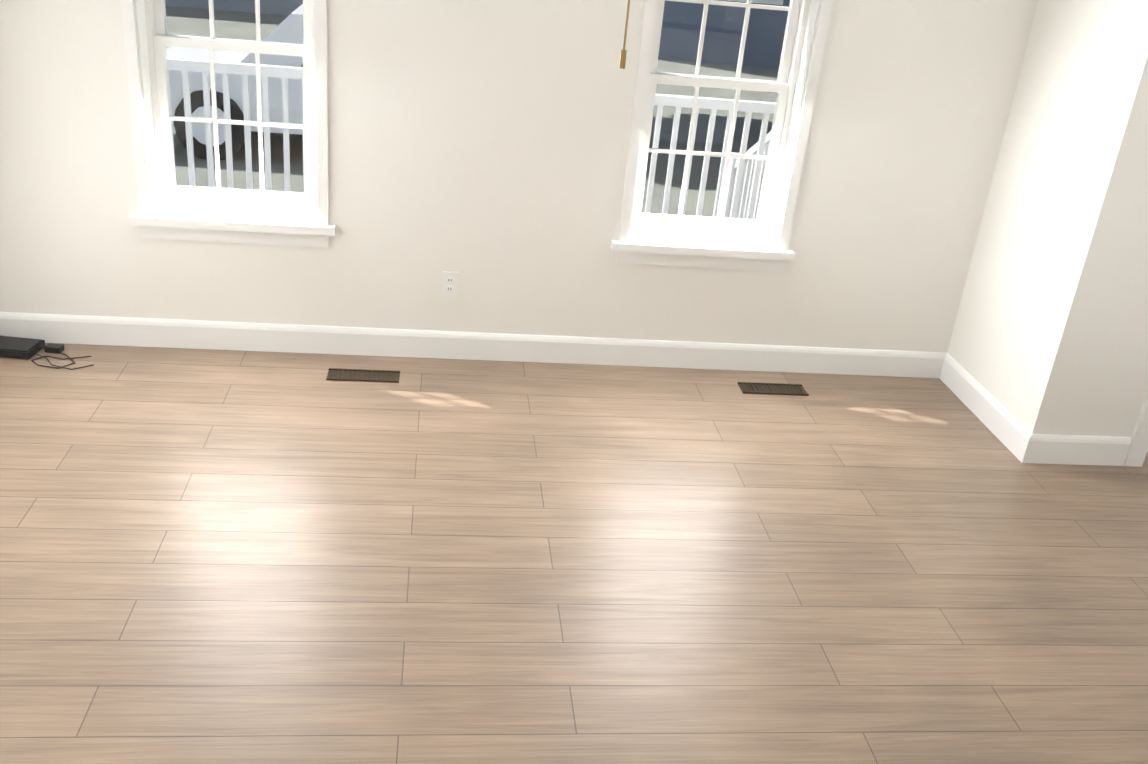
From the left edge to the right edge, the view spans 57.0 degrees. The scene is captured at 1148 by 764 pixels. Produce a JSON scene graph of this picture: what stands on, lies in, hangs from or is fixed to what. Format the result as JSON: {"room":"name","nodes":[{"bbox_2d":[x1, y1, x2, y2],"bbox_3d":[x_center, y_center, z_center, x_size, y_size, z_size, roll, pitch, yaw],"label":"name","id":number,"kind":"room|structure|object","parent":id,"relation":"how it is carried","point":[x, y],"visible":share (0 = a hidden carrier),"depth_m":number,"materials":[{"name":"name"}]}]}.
{"room":"living room","nodes":[
{"label":"living room","id":0,"kind":"room"},
{"bbox_2d":[0,0,1038,351],"bbox_3d":[-0.438,-1.272,4.500,4.730,2.450,0.250,2,25,-8],"label":"wall","id":1,"kind":"structure","parent":0,"point":[480,146],"depth_m":4.58,"materials":[{"name":"white paint"}]},
{"bbox_2d":[121,0,335,247],"bbox_3d":[-1.395,-1.335,4.311,0.840,1.540,0.260,2,25,-8],"label":"window","id":2,"kind":"structure","parent":1,"relation":"in","point":[218,213],"depth_m":4.45,"materials":[{"name":"white wood"}]},
{"bbox_2d":[441,271,458,296],"bbox_3d":[-0.556,-0.438,4.739,0.072,0.116,0.010,2,25,-8],"label":"outlet","id":3,"kind":"object","parent":1,"relation":"attached to","point":[449,284],"visible":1,"depth_m":4.74,"materials":[{"name":"white plastic"}]},
{"bbox_2d":[0,312,943,377],"bbox_3d":[-0.403,-0.164,4.882,4.480,0.132,0.016,2,25,-8],"label":"baseboard","id":4,"kind":"structure","parent":1,"relation":"attached to","point":[51,328],"depth_m":4.86,"materials":[{"name":"white wood"}]},
{"bbox_2d":[611,0,832,271],"bbox_3d":[0.636,-1.259,4.579,0.840,1.540,0.260,2,25,-8],"label":"window","id":5,"kind":"structure","parent":1,"relation":"in","point":[679,239],"depth_m":4.69,"materials":[{"name":"white wood"}]},
{"bbox_2d":[0,343,1147,763],"bbox_3d":[2.168,1.557,1.995,9.450,0.100,9.200,2,25,-8],"label":"floor","id":6,"kind":"structure","parent":0,"point":[232,557],"depth_m":3.44,"materials":[{"name":"laminate"}]},
{"bbox_2d":[0,336,93,369],"bbox_3d":[-2.297,-0.128,4.516,0.508,0.037,0.260,2,25,-8],"label":"modem","id":7,"kind":"object","parent":6,"relation":"on","point":[19,347],"visible":1,"depth_m":4.52,"materials":[{"name":"black plastic"}]},
{"bbox_2d":[326,368,399,382],"bbox_3d":[-0.921,-0.029,4.629,0.310,0.008,0.110,2,25,-8],"label":"floor vent","id":8,"kind":"object","parent":6,"relation":"in","point":[363,375],"visible":1,"depth_m":4.63,"materials":[{"name":"brown metal"}]},
{"bbox_2d":[738,382,808,395],"bbox_3d":[0.920,0.031,4.890,0.310,0.008,0.110,2,25,-8],"label":"floor vent","id":9,"kind":"object","parent":6,"relation":"in","point":[770,388],"visible":0.98,"depth_m":4.88,"materials":[{"name":"brown metal"}]},
{"bbox_2d":[947,0,1147,433],"bbox_3d":[1.982,-1.108,4.659,0.120,2.450,1.580,2,25,-8],"label":"wall","id":10,"kind":"structure","parent":0,"point":[1071,161],"depth_m":4.27,"materials":[{"name":"white paint"}]},
{"bbox_2d":[936,352,1043,462],"bbox_3d":[1.852,0.103,4.786,0.016,0.132,0.832,2,25,-8],"label":"baseboard","id":11,"kind":"structure","parent":10,"relation":"attached to","point":[1021,442],"depth_m":4.71,"materials":[{"name":"white wood"}]},
{"bbox_2d":[1059,156,1147,436],"bbox_3d":[3.712,-0.734,4.221,3.220,2.450,0.120,2,25,-8],"label":"wall","id":12,"kind":"structure","parent":0,"point":[1109,393],"depth_m":4.27,"materials":[{"name":"white paint"}]},
{"bbox_2d":[1032,434,1130,465],"bbox_3d":[2.132,0.286,4.450,0.425,0.132,0.016,2,25,-8],"label":"baseboard","id":13,"kind":"structure","parent":12,"relation":"attached to","point":[1054,448],"depth_m":4.44,"materials":[{"name":"white wood"}]},
{"bbox_2d":[1123,391,1147,466],"bbox_3d":[3.219,-0.577,4.240,1.604,2.062,0.156,2,25,-8],"label":"door frame","id":14,"kind":"structure","parent":12,"relation":"attached to","point":[1137,452],"depth_m":4.44,"materials":[{"name":"white wood"}]},
{"bbox_3d":[2.397,-0.770,0.916,9.450,0.150,9.200,2,25,-8],"label":"ceiling","id":15,"kind":"structure","parent":0,"visible":0},
{"bbox_2d":[619,0,629,68],"bbox_3d":[0.171,-0.967,1.947,1.210,0.755,1.229,2,25,-8],"label":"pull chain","id":16,"kind":"object","parent":15,"relation":"hanging from","point":[623,53],"visible":1,"depth_m":2.06,"materials":[{"name":"gold metal"}]},
{"label":"outside","id":17,"kind":"structure","parent":0,"visible":0},
{"bbox_2d":[165,6,778,216],"bbox_3d":[-1.991,0.387,4.972,180.000,0.020,180.000,2,25,-8],"label":"ground","id":18,"kind":"structure","parent":17,"point":[660,89],"depth_m":13.03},
{"bbox_2d":[165,0,302,15],"bbox_3d":[-7.400,-12.294,22.817,11.800,6.980,10.800,2,25,-8],"label":"house","id":19,"kind":"structure","parent":18,"relation":"on","point":[232,5],"depth_m":19.87,"materials":[{"name":"grey"}]},
{"bbox_2d":[166,4,303,160],"bbox_3d":[-2.008,-3.058,10.679,4.500,1.420,1.824,2,25,-8],"label":"car","id":20,"kind":"object","parent":18,"relation":"on","point":[197,109],"depth_m":9.79,"materials":[{"name":"white paint"}]},
{"bbox_2d":[167,57,775,219],"bbox_3d":[-0.998,-1.954,6.149,8.700,3.700,3.390,2,25,-8],"label":"railing","id":21,"kind":"object","parent":18,"relation":"on","point":[679,103],"depth_m":6.62,"materials":[{"name":"white"}]},
{"bbox_2d":[658,0,789,68],"bbox_3d":[6.312,-11.540,21.955,10.800,8.780,9.800,2,25,-8],"label":"house","id":22,"kind":"structure","parent":18,"relation":"on","point":[719,29],"depth_m":19.04,"materials":[{"name":"blue"}]}
]}

